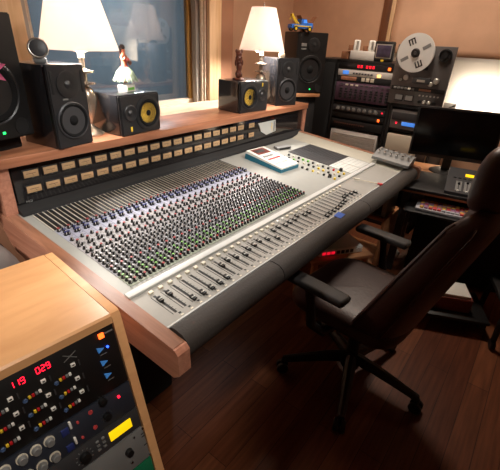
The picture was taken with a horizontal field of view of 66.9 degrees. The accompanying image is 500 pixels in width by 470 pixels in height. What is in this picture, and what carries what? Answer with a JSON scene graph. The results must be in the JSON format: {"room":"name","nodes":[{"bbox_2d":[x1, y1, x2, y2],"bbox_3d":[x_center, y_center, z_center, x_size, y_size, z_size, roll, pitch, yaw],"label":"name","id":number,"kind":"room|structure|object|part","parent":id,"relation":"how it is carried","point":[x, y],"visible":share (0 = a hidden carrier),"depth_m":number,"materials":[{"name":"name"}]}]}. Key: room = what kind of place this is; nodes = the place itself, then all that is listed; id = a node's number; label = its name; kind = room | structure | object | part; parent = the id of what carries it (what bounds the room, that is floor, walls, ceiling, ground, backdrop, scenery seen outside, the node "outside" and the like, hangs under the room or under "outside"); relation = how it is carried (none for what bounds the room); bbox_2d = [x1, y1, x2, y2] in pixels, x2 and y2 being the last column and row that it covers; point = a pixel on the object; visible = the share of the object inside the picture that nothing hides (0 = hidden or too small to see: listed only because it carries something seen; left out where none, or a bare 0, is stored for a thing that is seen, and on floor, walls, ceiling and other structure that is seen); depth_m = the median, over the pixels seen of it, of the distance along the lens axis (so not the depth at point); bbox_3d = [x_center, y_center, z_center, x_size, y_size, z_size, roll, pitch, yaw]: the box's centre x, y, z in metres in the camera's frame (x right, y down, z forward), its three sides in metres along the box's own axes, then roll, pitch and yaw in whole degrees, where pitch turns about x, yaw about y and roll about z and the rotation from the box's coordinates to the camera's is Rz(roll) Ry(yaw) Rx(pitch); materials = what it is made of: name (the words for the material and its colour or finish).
{"room":"studio","nodes":[
{"label":"studio","id":0,"kind":"room"},
{"bbox_2d":[20,0,205,106],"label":"window","id":1,"kind":"structure","parent":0,"point":[151,32],"depth_m":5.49,"materials":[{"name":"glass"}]},
{"bbox_2d":[0,0,233,262],"bbox_3d":[-1.591,-0.797,1.695,0.400,2.700,4.210,22,33,32],"label":"wall","id":2,"kind":"structure","parent":0,"point":[227,9],"depth_m":2.93,"materials":[{"name":"brown paint"}]},
{"bbox_2d":[0,0,31,60],"bbox_3d":[-1.136,-1.249,1.698,0.030,1.460,0.120,22,33,32],"label":"trim","id":3,"kind":"structure","parent":2,"relation":"attached to","point":[13,8],"depth_m":1.83,"materials":[{"name":"brown wood"}]},
{"bbox_2d":[23,100,217,136],"bbox_3d":[-0.731,-0.799,2.574,0.030,0.110,1.560,22,33,32],"label":"trim","id":4,"kind":"structure","parent":2,"relation":"attached to","point":[202,105],"depth_m":2.84,"materials":[{"name":"brown wood"}]},
{"bbox_2d":[207,0,221,100],"bbox_3d":[-0.257,-1.738,2.721,0.030,1.460,0.130,22,33,32],"label":"trim","id":5,"kind":"structure","parent":2,"relation":"attached to","point":[214,7],"depth_m":2.87,"materials":[{"name":"brown wood"}]},
{"bbox_2d":[184,0,293,96],"bbox_3d":[-0.042,-1.846,3.859,0.100,2.700,1.590,22,33,32],"label":"wall","id":6,"kind":"structure","parent":0,"point":[242,8],"depth_m":3.78,"materials":[{"name":"beige paint"}]},
{"bbox_2d":[146,220,499,469],"bbox_3d":[0.222,0.758,1.924,6.600,0.100,6.100,22,33,32],"label":"floor","id":7,"kind":"structure","parent":0,"point":[233,409],"depth_m":1.77,"materials":[{"name":"laminate"}]},
{"bbox_2d":[0,243,19,268],"bbox_3d":[-1.033,0.423,1.457,0.240,0.816,0.421,22,33,32],"label":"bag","id":8,"kind":"object","parent":7,"relation":"on","point":[7,259],"visible":0.1,"depth_m":1.35,"materials":[{"name":"grey fabric"}]},
{"bbox_2d":[0,253,163,469],"bbox_3d":[-0.622,0.624,1.076,0.647,0.844,0.544,25,35,36],"label":"wooden rack","id":9,"kind":"object","parent":7,"relation":"on","point":[46,307],"visible":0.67,"depth_m":1.01,"materials":[{"name":"brown wood"}]},
{"bbox_3d":[-0.685,0.225,0.950,0.428,0.025,0.496,25,35,36],"label":"panel","id":10,"kind":"part","parent":9,"relation":"part of","materials":[{"name":"brown wood"}]},
{"bbox_2d":[0,324,127,461],"bbox_3d":[-0.590,0.386,0.933,0.239,0.224,0.490,25,35,36],"label":"rack unit","id":11,"kind":"object","parent":9,"relation":"in","point":[42,395],"visible":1,"depth_m":0.91,"materials":[{"name":"black plastic"}]},
{"bbox_2d":[0,381,135,469],"bbox_3d":[-0.564,0.514,0.967,0.229,0.144,0.490,25,35,36],"label":"rack unit","id":12,"kind":"object","parent":9,"relation":"in","point":[48,449],"visible":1,"depth_m":0.95,"materials":[{"name":"blue metal"}]},
{"bbox_3d":[-0.545,0.528,0.843,0.017,0.026,0.026,8,24,43],"label":"knob","id":13,"kind":"part","parent":12,"relation":"part of","materials":[{"name":"grey metal"}]},
{"bbox_3d":[-0.520,0.516,0.867,0.017,0.026,0.026,8,24,43],"label":"knob","id":14,"kind":"part","parent":12,"relation":"part of","materials":[{"name":"grey metal"}]},
{"bbox_3d":[-0.500,0.507,0.887,0.017,0.026,0.026,8,24,43],"label":"knob","id":15,"kind":"part","parent":12,"relation":"part of","materials":[{"name":"grey metal"}]},
{"bbox_3d":[-0.493,0.552,0.901,0.017,0.026,0.026,8,24,43],"label":"knob","id":16,"kind":"part","parent":12,"relation":"part of","materials":[{"name":"grey metal"}]},
{"bbox_3d":[-0.479,0.497,0.907,0.017,0.026,0.026,8,24,43],"label":"knob","id":17,"kind":"part","parent":12,"relation":"part of","materials":[{"name":"grey metal"}]},
{"bbox_3d":[-0.472,0.543,0.922,0.017,0.026,0.026,8,24,43],"label":"knob","id":18,"kind":"part","parent":12,"relation":"part of","materials":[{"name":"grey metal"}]},
{"bbox_3d":[-0.389,0.439,0.999,0.013,0.028,0.033,8,24,43],"label":"knob","id":19,"kind":"part","parent":12,"relation":"part of","materials":[{"name":"black plastic"}]},
{"bbox_3d":[-0.381,0.484,1.013,0.013,0.028,0.033,8,24,43],"label":"knob","id":20,"kind":"part","parent":12,"relation":"part of","materials":[{"name":"black plastic"}]},
{"bbox_2d":[47,407,140,469],"bbox_3d":[-0.554,0.592,0.994,0.218,0.113,0.490,25,35,36],"label":"rack unit","id":21,"kind":"object","parent":9,"relation":"in","point":[94,447],"visible":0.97,"depth_m":1.01,"materials":[{"name":"grey metal"}]},
{"bbox_3d":[-0.424,0.576,0.979,0.015,0.043,0.046,8,24,43],"label":"knob","id":22,"kind":"part","parent":21,"relation":"part of","materials":[{"name":"black plastic"}]},
{"bbox_2d":[82,426,150,469],"bbox_3d":[-0.542,0.677,1.024,0.225,0.157,0.493,25,35,36],"label":"rack unit","id":23,"kind":"object","parent":9,"relation":"in","point":[128,453],"visible":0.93,"depth_m":1.07,"materials":[{"name":"grey metal"}]},
{"bbox_3d":[-0.340,0.619,1.074,0.016,0.023,0.023,8,24,43],"label":"knob","id":24,"kind":"part","parent":23,"relation":"part of","materials":[{"name":"black plastic"}]},
{"bbox_2d":[133,456,153,469],"bbox_3d":[-0.528,0.769,1.051,0.218,0.123,0.490,25,35,36],"label":"rack unit","id":25,"kind":"object","parent":9,"relation":"in","point":[147,464],"visible":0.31,"depth_m":1.13,"materials":[{"name":"green"}]},
{"bbox_2d":[0,109,420,403],"bbox_3d":[0.020,-0.055,2.232,1.204,1.038,2.269,22,33,32],"label":"mixing console","id":26,"kind":"object","parent":7,"relation":"on","point":[184,234],"visible":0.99,"depth_m":1.60,"materials":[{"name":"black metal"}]},
{"bbox_3d":[-0.586,0.150,1.290,1.039,0.193,0.044,22,33,32],"label":"panel","id":27,"kind":"part","parent":26,"relation":"part of","materials":[{"name":"brown wood"}]},
{"bbox_3d":[0.012,0.064,2.257,0.920,0.802,2.120,22,33,32],"label":"frame","id":28,"kind":"part","parent":26,"relation":"part of","materials":[{"name":"black"}]},
{"bbox_2d":[0,102,307,169],"bbox_3d":[-0.666,-0.500,1.876,0.295,0.038,3.290,22,33,32],"label":"shelf","id":29,"kind":"object","parent":26,"relation":"on","point":[28,153],"visible":0.73,"depth_m":1.87,"materials":[{"name":"brown wood"}]},
{"bbox_2d":[0,137,21,150],"bbox_3d":[-1.040,-0.353,1.457,0.150,0.055,0.240,14,29,20],"label":"pad","id":30,"kind":"object","parent":29,"relation":"on","point":[16,142],"visible":0.52,"depth_m":1.49,"materials":[{"name":"black"}]},
{"bbox_2d":[0,12,33,140],"bbox_3d":[-1.008,-0.557,1.337,0.255,0.418,0.285,14,29,20],"label":"monitor","id":31,"kind":"object","parent":30,"relation":"on","point":[15,116],"visible":1,"depth_m":1.38,"materials":[{"name":"black plastic"}]},
{"bbox_2d":[0,63,5,80],"bbox_3d":[-0.879,-0.562,1.290,0.008,0.134,0.107,14,29,20],"label":"ribbon bow","id":32,"kind":"object","parent":31,"relation":"attached to","point":[1,64],"visible":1,"depth_m":1.32,"materials":[{"name":"pink fabric"}]},
{"bbox_2d":[19,60,92,149],"bbox_3d":[-0.804,-0.538,1.556,0.227,0.312,0.168,16,30,24],"label":"monitor","id":33,"kind":"object","parent":29,"relation":"on","point":[55,90],"visible":0.98,"depth_m":1.49,"materials":[{"name":"black plastic"}]},
{"bbox_2d":[27,37,48,62],"bbox_3d":[-0.799,-0.698,1.430,0.073,0.086,0.042,-11,31,-25],"label":"desk clock","id":34,"kind":"object","parent":33,"relation":"on","point":[38,48],"visible":1,"depth_m":1.42,"materials":[{"name":"grey metal"}]},
{"bbox_2d":[39,0,118,136],"bbox_3d":[-0.727,-0.760,1.629,0.320,0.645,0.320,22,33,32],"label":"table lamp","id":35,"kind":"object","parent":29,"relation":"on","point":[80,26],"visible":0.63,"depth_m":1.48,"materials":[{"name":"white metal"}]},
{"bbox_3d":[-0.719,-0.907,1.552,0.320,0.260,0.320,22,33,32],"label":"lamp shade","id":36,"kind":"part","parent":35,"relation":"part of","materials":[{"name":"fabric"}]},
{"bbox_2d":[77,51,84,57],"bbox_3d":[-0.726,-0.780,1.618,0.028,0.040,0.028,22,33,32],"label":"socket","id":37,"kind":"object","parent":35,"relation":"attached to","point":[79,54],"depth_m":1.61,"materials":[{"name":"beige plastic"}]},
{"bbox_2d":[93,87,159,136],"bbox_3d":[-0.611,-0.609,1.851,0.245,0.182,0.245,19,31,28],"label":"monitor","id":38,"kind":"object","parent":29,"relation":"on","point":[119,113],"visible":0.99,"depth_m":1.77,"materials":[{"name":"black plastic"}]},
{"bbox_2d":[113,44,138,91],"bbox_3d":[-0.584,-0.775,1.757,0.118,0.200,0.117,11,29,15],"label":"figurine","id":39,"kind":"object","parent":38,"relation":"on","point":[124,72],"visible":1,"depth_m":1.74,"materials":[{"name":"white ceramic"}]},
{"bbox_2d":[218,77,267,113],"bbox_3d":[-0.041,-0.931,2.516,0.210,0.190,0.272,25,35,36],"label":"monitor","id":40,"kind":"object","parent":29,"relation":"on","point":[247,95],"visible":1,"depth_m":2.44,"materials":[{"name":"black plastic"}]},
{"bbox_2d":[232,49,243,79],"bbox_3d":[-0.071,-1.072,2.382,0.076,0.177,0.076,-11,31,-25],"label":"figurine","id":41,"kind":"object","parent":40,"relation":"on","point":[238,60],"visible":1,"depth_m":2.37,"materials":[{"name":"brown wood"}]},
{"bbox_2d":[239,3,284,79],"bbox_3d":[0.082,-1.264,2.675,0.320,0.645,0.320,22,33,32],"label":"table lamp","id":42,"kind":"object","parent":29,"relation":"on","point":[262,33],"visible":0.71,"depth_m":2.51,"materials":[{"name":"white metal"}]},
{"bbox_3d":[0.089,-1.411,2.598,0.320,0.260,0.320,22,33,32],"label":"lamp shade","id":43,"kind":"part","parent":42,"relation":"part of","materials":[{"name":"fabric"}]},
{"bbox_2d":[263,56,299,105],"bbox_3d":[0.225,-1.140,2.804,0.188,0.318,0.202,-14,32,-29],"label":"monitor","id":44,"kind":"object","parent":29,"relation":"on","point":[281,74],"visible":1,"depth_m":2.73,"materials":[{"name":"black plastic"}]},
{"bbox_2d":[279,52,284,57],"bbox_3d":[0.232,-1.282,2.687,0.060,0.050,0.047,-10,30,-24],"label":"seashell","id":45,"kind":"object","parent":44,"relation":"on","point":[281,54],"visible":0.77,"depth_m":2.67,"materials":[{"name":"white"}]},
{"bbox_3d":[-0.256,-0.552,2.249,0.012,0.195,2.170,22,33,32],"label":"meter glass","id":46,"kind":"part","parent":26,"relation":"part of","materials":[{"name":"black"}]},
{"bbox_3d":[-0.248,-0.461,2.275,0.058,0.041,2.172,22,33,32],"label":"bridge rail","id":47,"kind":"part","parent":26,"relation":"part of","materials":[{"name":"black"}]},
{"bbox_3d":[-0.053,-0.274,2.053,0.722,0.086,1.990,22,33,32],"label":"panel","id":48,"kind":"part","parent":26,"relation":"part of","materials":[{"name":"grey metal"}]},
{"bbox_3d":[0.308,-0.094,1.829,0.177,0.039,1.990,22,33,32],"label":"fader panel","id":49,"kind":"part","parent":26,"relation":"part of","materials":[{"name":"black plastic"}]},
{"bbox_2d":[258,120,275,134],"bbox_3d":[0.122,-0.754,2.672,0.006,0.092,0.217,22,33,32],"label":"printed sheet","id":50,"kind":"object","parent":26,"relation":"attached to","point":[267,127],"visible":1,"depth_m":2.68,"materials":[{"name":"grey paper"}]},
{"bbox_2d":[245,146,298,172],"bbox_3d":[0.135,-0.474,2.357,0.291,0.075,0.176,24,34,35],"label":"controller","id":51,"kind":"object","parent":26,"relation":"on","point":[263,156],"visible":1,"depth_m":2.33,"materials":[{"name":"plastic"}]},
{"bbox_2d":[274,144,290,149],"bbox_3d":[0.228,-0.613,2.645,0.120,0.021,0.053,-17,33,-33],"label":"box","id":52,"kind":"object","parent":26,"relation":"on","point":[285,146],"visible":1,"depth_m":2.63,"materials":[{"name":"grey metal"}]},
{"bbox_3d":[0.478,-0.562,2.630,0.315,0.031,0.300,22,33,32],"label":"patch panel","id":53,"kind":"part","parent":26,"relation":"part of","materials":[{"name":"grey metal"}]},
{"bbox_2d":[334,212,344,218],"bbox_3d":[0.426,-0.095,1.798,0.036,0.005,0.060,19,32,28],"label":"tape","id":54,"kind":"object","parent":26,"relation":"on","point":[340,215],"visible":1,"depth_m":1.80,"materials":[{"name":"blue plastic"}]},
{"bbox_3d":[0.658,-0.466,2.508,0.155,0.017,0.295,22,33,32],"label":"legend plate","id":55,"kind":"part","parent":26,"relation":"part of","materials":[{"name":"grey plastic"}]},
{"bbox_3d":[0.745,-0.618,2.823,1.039,0.173,0.040,22,33,32],"label":"panel","id":56,"kind":"part","parent":26,"relation":"part of","materials":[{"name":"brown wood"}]},
{"bbox_2d":[354,178,382,185],"bbox_3d":[0.699,-0.316,2.241,0.170,0.026,0.022,10,28,13],"label":"marker pen","id":57,"kind":"object","parent":26,"relation":"on","point":[358,179],"visible":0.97,"depth_m":2.24,"materials":[{"name":"beige plastic"}]},
{"bbox_2d":[372,147,415,168],"bbox_3d":[0.979,-0.534,2.574,0.253,0.086,0.155,21,32,30],"label":"remote","id":58,"kind":"object","parent":26,"relation":"on","point":[392,157],"visible":1,"depth_m":2.55,"materials":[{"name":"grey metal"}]},
{"bbox_2d":[296,93,319,132],"bbox_3d":[0.425,-0.784,3.600,0.260,1.100,0.260,-7,29,-17],"label":"speaker stand","id":59,"kind":"object","parent":7,"relation":"on","point":[309,98],"visible":0.22,"depth_m":3.33,"materials":[{"name":"black"}]},
{"bbox_2d":[284,31,328,92],"bbox_3d":[0.460,-1.474,3.231,0.270,0.454,0.285,-7,29,-18],"label":"monitor","id":60,"kind":"object","parent":59,"relation":"on","point":[310,48],"visible":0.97,"depth_m":3.12,"materials":[{"name":"black plastic"}]},
{"bbox_2d":[288,14,312,31],"bbox_3d":[0.394,-1.661,2.965,0.202,0.118,0.087,-11,31,-25],"label":"truck","id":61,"kind":"object","parent":60,"relation":"on","point":[302,24],"visible":1,"depth_m":2.95,"materials":[{"name":"blue plastic"}]},
{"bbox_2d":[296,15,316,31],"bbox_3d":[0.460,-1.722,3.089,0.158,0.117,0.070,-8,30,-21],"label":"cardboard box","id":62,"kind":"object","parent":60,"relation":"on","point":[313,19],"visible":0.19,"depth_m":3.08,"materials":[{"name":"brown cardboard"}]},
{"bbox_2d":[311,57,340,137],"bbox_3d":[0.756,-1.031,3.814,0.260,1.370,0.452,22,33,32],"label":"storage cabinet","id":63,"kind":"object","parent":7,"relation":"on","point":[322,107],"visible":0.24,"depth_m":3.48,"materials":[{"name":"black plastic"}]},
{"bbox_2d":[293,247,372,289],"bbox_3d":[0.504,0.246,2.419,0.400,0.375,0.260,-6,29,-17],"label":"wooden stool","id":64,"kind":"object","parent":7,"relation":"on","point":[365,254],"visible":0.29,"depth_m":2.24,"materials":[{"name":"brown wood"}]},
{"bbox_3d":[0.372,0.318,2.291,0.030,0.354,0.030,-6,29,-17],"label":"leg","id":65,"kind":"part","parent":64,"relation":"part of","materials":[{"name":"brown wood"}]},
{"bbox_2d":[318,232,362,256],"bbox_3d":[0.514,0.053,2.333,0.290,0.044,0.204,-6,29,-17],"label":"amplifier","id":66,"kind":"object","parent":64,"relation":"on","point":[346,244],"visible":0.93,"depth_m":2.27,"materials":[{"name":"black plastic"}]},
{"bbox_2d":[327,59,394,220],"bbox_3d":[1.082,-0.911,3.614,0.528,1.372,0.500,22,33,32],"label":"equipment rack","id":67,"kind":"object","parent":7,"relation":"on","point":[334,101],"visible":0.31,"depth_m":3.26,"materials":[{"name":"black metal"}]},
{"bbox_2d":[341,51,350,58],"bbox_3d":[0.853,-1.574,3.311,0.070,0.060,0.100,22,33,32],"label":"carton","id":68,"kind":"object","parent":67,"relation":"on","point":[345,54],"visible":0.72,"depth_m":3.27,"materials":[{"name":"brown cardboard"}]},
{"bbox_2d":[330,126,380,152],"bbox_3d":[1.010,-0.872,3.542,0.443,0.225,0.309,22,33,32],"label":"amplifier","id":69,"kind":"object","parent":67,"relation":"in","point":[368,141],"visible":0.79,"depth_m":3.39,"materials":[{"name":"grey metal"}]},
{"bbox_2d":[331,117,382,133],"bbox_3d":[1.022,-1.018,3.459,0.476,0.070,0.312,22,33,32],"label":"patchbay","id":70,"kind":"object","parent":67,"relation":"in","point":[359,125],"visible":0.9,"depth_m":3.35,"materials":[{"name":"black metal"}]},
{"bbox_2d":[332,110,384,123],"bbox_3d":[1.028,-1.085,3.429,0.476,0.046,0.303,22,33,32],"label":"rack unit","id":71,"kind":"object","parent":67,"relation":"in","point":[368,118],"visible":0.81,"depth_m":3.32,"materials":[{"name":"black plastic"}]},
{"bbox_2d":[333,103,385,116],"bbox_3d":[1.028,-1.135,3.399,0.476,0.052,0.312,22,33,32],"label":"rack unit","id":72,"kind":"object","parent":67,"relation":"in","point":[341,107],"visible":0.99,"depth_m":3.28,"materials":[{"name":"grey metal"}]},
{"bbox_2d":[334,81,389,105],"bbox_3d":[1.035,-1.258,3.332,0.480,0.150,0.315,22,33,32],"label":"rack unit","id":73,"kind":"object","parent":67,"relation":"in","point":[374,94],"visible":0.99,"depth_m":3.22,"materials":[{"name":"metal"}]},
{"bbox_2d":[350,50,374,60],"bbox_3d":[0.983,-1.527,3.222,0.215,0.070,0.160,22,33,32],"label":"storage box","id":74,"kind":"object","parent":67,"relation":"on","point":[354,54],"visible":0.68,"depth_m":3.16,"materials":[{"name":"grey metal"}]},
{"bbox_2d":[348,40,360,50],"bbox_3d":[0.889,-1.611,3.211,0.092,0.080,0.053,13,29,19],"label":"gadget","id":75,"kind":"object","parent":74,"relation":"on","point":[357,43],"visible":0.98,"depth_m":3.19,"materials":[{"name":"white plastic"}]},
{"bbox_2d":[363,41,375,50],"bbox_3d":[0.992,-1.570,3.142,0.092,0.080,0.053,13,29,19],"label":"gadget","id":76,"kind":"object","parent":74,"relation":"on","point":[372,44],"visible":0.97,"depth_m":3.12,"materials":[{"name":"white plastic"}]},
{"bbox_2d":[337,75,390,85],"bbox_3d":[1.042,-1.352,3.289,0.476,0.044,0.304,22,33,32],"label":"rack unit","id":77,"kind":"object","parent":67,"relation":"in","point":[376,81],"visible":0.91,"depth_m":3.17,"materials":[{"name":"black metal"}]},
{"bbox_2d":[338,68,392,79],"bbox_3d":[1.043,-1.394,3.266,0.476,0.048,0.307,22,33,32],"label":"recorder","id":78,"kind":"object","parent":67,"relation":"in","point":[343,71],"visible":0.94,"depth_m":3.15,"materials":[{"name":"grey metal"}]},
{"bbox_2d":[339,62,393,72],"bbox_3d":[1.046,-1.441,3.243,0.476,0.045,0.303,22,33,32],"label":"display unit","id":79,"kind":"object","parent":67,"relation":"in","point":[368,67],"visible":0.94,"depth_m":3.13,"materials":[{"name":"black plastic"}]},
{"bbox_2d":[374,41,395,62],"bbox_3d":[1.086,-1.482,3.061,0.165,0.150,0.038,22,33,32],"label":"monitor","id":80,"kind":"object","parent":67,"relation":"on","point":[384,51],"visible":1,"depth_m":3.05,"materials":[{"name":"black plastic"}]},
{"bbox_2d":[376,45,391,57],"bbox_3d":[1.078,-1.480,3.050,0.116,0.088,0.004,22,33,32],"label":"print","id":81,"kind":"object","parent":80,"relation":"attached to","point":[382,51],"depth_m":3.05},
{"bbox_2d":[352,206,398,265],"bbox_3d":[0.851,-0.054,2.995,0.480,0.405,0.320,22,33,32],"label":"wooden shelf unit","id":82,"kind":"object","parent":7,"relation":"on","point":[388,223],"visible":0.32,"depth_m":2.84,"materials":[{"name":"brown wood"}]},
{"bbox_2d":[372,192,398,217],"bbox_3d":[0.908,-0.261,2.796,0.280,0.150,0.242,22,33,32],"label":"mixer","id":83,"kind":"object","parent":82,"relation":"on","point":[389,206],"visible":0.09,"depth_m":2.69,"materials":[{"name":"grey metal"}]},
{"bbox_3d":[1.032,0.021,2.875,0.020,0.400,0.320,22,33,32],"label":"panel","id":84,"kind":"part","parent":82,"relation":"part of","materials":[{"name":"brown wood"}]},
{"bbox_2d":[277,146,499,433],"bbox_3d":[0.567,0.171,1.621,0.746,1.250,0.708,26,35,37],"label":"office chair","id":85,"kind":"object","parent":7,"relation":"on","point":[375,307],"visible":0.99,"depth_m":1.44,"materials":[{"name":"black leather"}]},
{"bbox_3d":[0.325,0.604,1.887,0.320,0.092,0.060,3,28,0],"label":"leg","id":86,"kind":"part","parent":85,"relation":"part of","materials":[{"name":"black plastic"}]},
{"bbox_3d":[0.259,0.204,1.479,0.275,0.032,0.075,26,35,37],"label":"armrest","id":87,"kind":"part","parent":85,"relation":"part of","materials":[{"name":"grey plastic"}]},
{"bbox_3d":[0.453,0.533,2.037,0.060,0.092,0.320,-5,29,-15],"label":"leg","id":88,"kind":"part","parent":85,"relation":"part of","materials":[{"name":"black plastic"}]},
{"bbox_3d":[0.442,0.689,1.736,0.060,0.092,0.320,12,29,16],"label":"leg","id":89,"kind":"part","parent":85,"relation":"part of","materials":[{"name":"black plastic"}]},
{"bbox_3d":[0.505,0.282,1.729,0.520,0.112,0.510,26,35,37],"label":"seat","id":90,"kind":"part","parent":85,"relation":"part of","materials":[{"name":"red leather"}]},
{"bbox_3d":[0.650,0.574,1.978,0.320,0.092,0.060,-15,33,-31],"label":"leg","id":91,"kind":"part","parent":85,"relation":"part of","materials":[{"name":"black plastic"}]},
{"bbox_3d":[0.666,0.004,1.902,0.275,0.032,0.075,26,35,37],"label":"armrest","id":92,"kind":"part","parent":85,"relation":"part of","materials":[{"name":"grey plastic"}]},
{"bbox_3d":[0.643,0.670,1.792,0.320,0.092,0.060,22,33,32],"label":"leg","id":93,"kind":"part","parent":85,"relation":"part of","materials":[{"name":"black plastic"}]},
{"bbox_3d":[0.697,0.132,1.456,0.354,0.635,0.555,26,35,37],"label":"backrest","id":94,"kind":"part","parent":85,"relation":"part of","materials":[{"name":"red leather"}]},
{"bbox_2d":[366,102,455,233],"bbox_3d":[1.444,-0.632,3.436,0.399,1.075,0.500,22,33,32],"label":"equipment rack","id":95,"kind":"object","parent":7,"relation":"on","point":[430,160],"visible":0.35,"depth_m":3.21,"materials":[{"name":"black metal"}]},
{"bbox_2d":[389,107,417,130],"bbox_3d":[1.397,-0.970,3.164,0.344,0.150,0.306,22,33,32],"label":"rack unit","id":96,"kind":"object","parent":95,"relation":"in","point":[401,118],"visible":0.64,"depth_m":3.09,"materials":[{"name":"grey metal"}]},
{"bbox_3d":[1.307,-0.941,3.046,0.330,0.060,0.006,22,33,32],"label":"drive door","id":97,"kind":"part","parent":96,"relation":"part of","materials":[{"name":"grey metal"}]},
{"bbox_2d":[385,130,425,162],"bbox_3d":[1.417,-0.791,3.301,0.344,0.200,0.408,22,33,32],"label":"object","id":98,"kind":"object","parent":95,"relation":"in","point":[398,141],"visible":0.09,"depth_m":3.18,"materials":[{"name":"beige plastic"}]},
{"bbox_3d":[1.399,-0.683,3.091,0.080,0.190,0.006,22,33,32],"label":"drive door","id":99,"kind":"part","parent":98,"relation":"part of","materials":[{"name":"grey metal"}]},
{"bbox_2d":[387,33,458,106],"bbox_3d":[1.325,-1.261,2.905,0.425,0.506,0.174,22,33,32],"label":"machine","id":100,"kind":"object","parent":95,"relation":"on","point":[422,72],"visible":1,"depth_m":2.86,"materials":[{"name":"black plastic"}]},
{"bbox_2d":[386,161,499,292],"bbox_3d":[1.714,0.014,2.650,1.350,0.682,0.880,16,30,24],"label":"computer desk","id":101,"kind":"object","parent":7,"relation":"on","point":[430,186],"visible":0.52,"depth_m":2.63,"materials":[{"name":"brown wood"}]},
{"bbox_3d":[1.073,-0.038,2.744,0.050,0.630,0.090,16,30,24],"label":"leg","id":102,"kind":"part","parent":101,"relation":"part of","materials":[{"name":"black wood"}]},
{"bbox_3d":[1.348,-0.263,3.202,0.050,0.630,0.060,16,30,24],"label":"leg","id":103,"kind":"part","parent":101,"relation":"part of","materials":[{"name":"black wood"}]},
{"bbox_3d":[1.819,-0.153,2.809,1.140,0.420,0.020,16,30,24],"label":"modesty panel","id":104,"kind":"part","parent":101,"relation":"part of","materials":[{"name":"black wood"}]},
{"bbox_2d":[402,195,469,222],"bbox_3d":[1.341,-0.141,2.444,0.640,0.016,0.320,16,30,24],"label":"keyboard tray","id":105,"kind":"object","parent":101,"relation":"on","point":[409,203],"depth_m":2.49,"materials":[{"name":"black plastic"}]},
{"bbox_2d":[415,199,468,218],"bbox_3d":[1.303,-0.149,2.405,0.460,0.029,0.165,16,30,24],"label":"keyboard","id":106,"kind":"object","parent":101,"relation":"on","point":[424,205],"visible":0.69,"depth_m":2.41,"materials":[{"name":"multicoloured plastic"}]},
{"bbox_2d":[408,105,499,174],"bbox_3d":[1.494,-0.691,2.788,0.565,0.462,0.220,14,30,21],"label":"computer monitor","id":107,"kind":"object","parent":101,"relation":"on","point":[449,134],"visible":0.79,"depth_m":2.72,"materials":[{"name":"black plastic"}]},
{"bbox_2d":[443,166,475,196],"bbox_3d":[1.525,-0.316,2.443,0.465,0.075,0.390,16,30,24],"label":"controller","id":108,"kind":"object","parent":101,"relation":"on","point":[459,180],"visible":0.6,"depth_m":2.50,"materials":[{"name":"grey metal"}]},
{"bbox_3d":[1.346,-0.317,2.443,0.036,0.020,0.159,16,30,24],"label":"fader plate","id":109,"kind":"part","parent":108,"relation":"part of","materials":[{"name":"grey metal"}]},
{"bbox_3d":[1.390,-0.304,2.423,0.036,0.020,0.159,16,30,24],"label":"fader plate","id":110,"kind":"part","parent":108,"relation":"part of","materials":[{"name":"grey metal"}]},
{"bbox_2d":[426,292,489,329],"bbox_3d":[1.220,0.439,2.373,0.420,0.060,0.320,9,28,11],"label":"platform","id":111,"kind":"object","parent":7,"relation":"on","point":[477,316],"visible":0.33,"depth_m":2.24,"materials":[{"name":"black plastic"}]},
{"bbox_2d":[433,282,472,313],"bbox_3d":[1.207,0.366,2.328,0.250,0.108,0.170,9,28,11],"label":"box","id":112,"kind":"object","parent":111,"relation":"on","point":[458,298],"visible":0.53,"depth_m":2.25,"materials":[{"name":"red"}]},
{"bbox_2d":[479,274,499,349],"bbox_3d":[1.506,0.459,2.206,0.208,0.285,0.392,11,29,15],"label":"stand","id":113,"kind":"object","parent":7,"relation":"on","point":[495,280],"visible":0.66,"depth_m":2.21,"materials":[{"name":"black plastic"}]},
{"bbox_3d":[1.472,0.363,2.344,0.033,0.207,0.071,4,28,3],"label":"leg","id":114,"kind":"part","parent":113,"relation":"part of","materials":[{"name":"black plastic"}]},
{"bbox_3d":[1.512,0.346,2.147,0.200,0.030,0.360,11,29,15],"label":"plate","id":115,"kind":"part","parent":113,"relation":"part of","materials":[{"name":"black plastic"}]},
{"bbox_3d":[1.382,0.490,2.092,0.033,0.207,0.071,18,31,26],"label":"leg","id":116,"kind":"part","parent":113,"relation":"part of","materials":[{"name":"black plastic"}]},
{"bbox_2d":[292,0,499,170],"bbox_3d":[2.424,-1.331,3.115,4.900,2.700,0.120,22,33,32],"label":"wall","id":117,"kind":"structure","parent":0,"point":[345,22],"depth_m":3.88,"materials":[{"name":"beige paint"}]},
{"bbox_2d":[378,0,397,40],"bbox_3d":[2.431,-1.542,2.978,2.878,1.750,0.162,22,33,32],"label":"window","id":118,"kind":"structure","parent":117,"relation":"in","point":[389,9],"depth_m":3.60,"materials":[{"name":"brown wood"}]},
{"bbox_2d":[390,0,499,59],"bbox_3d":[2.435,-1.781,2.777,2.700,0.950,0.022,22,33,32],"label":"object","id":119,"kind":"object","parent":117,"relation":"attached to","point":[472,26],"visible":0.8,"depth_m":3.31,"materials":[{"name":"paint"}]},
{"bbox_2d":[393,53,499,112],"bbox_3d":[2.427,-1.132,3.144,2.700,0.580,0.004,22,33,32],"label":"window blind","id":120,"kind":"object","parent":117,"relation":"attached to","point":[474,84],"visible":0.29,"depth_m":3.39,"materials":[{"name":"fabric"}]}
]}

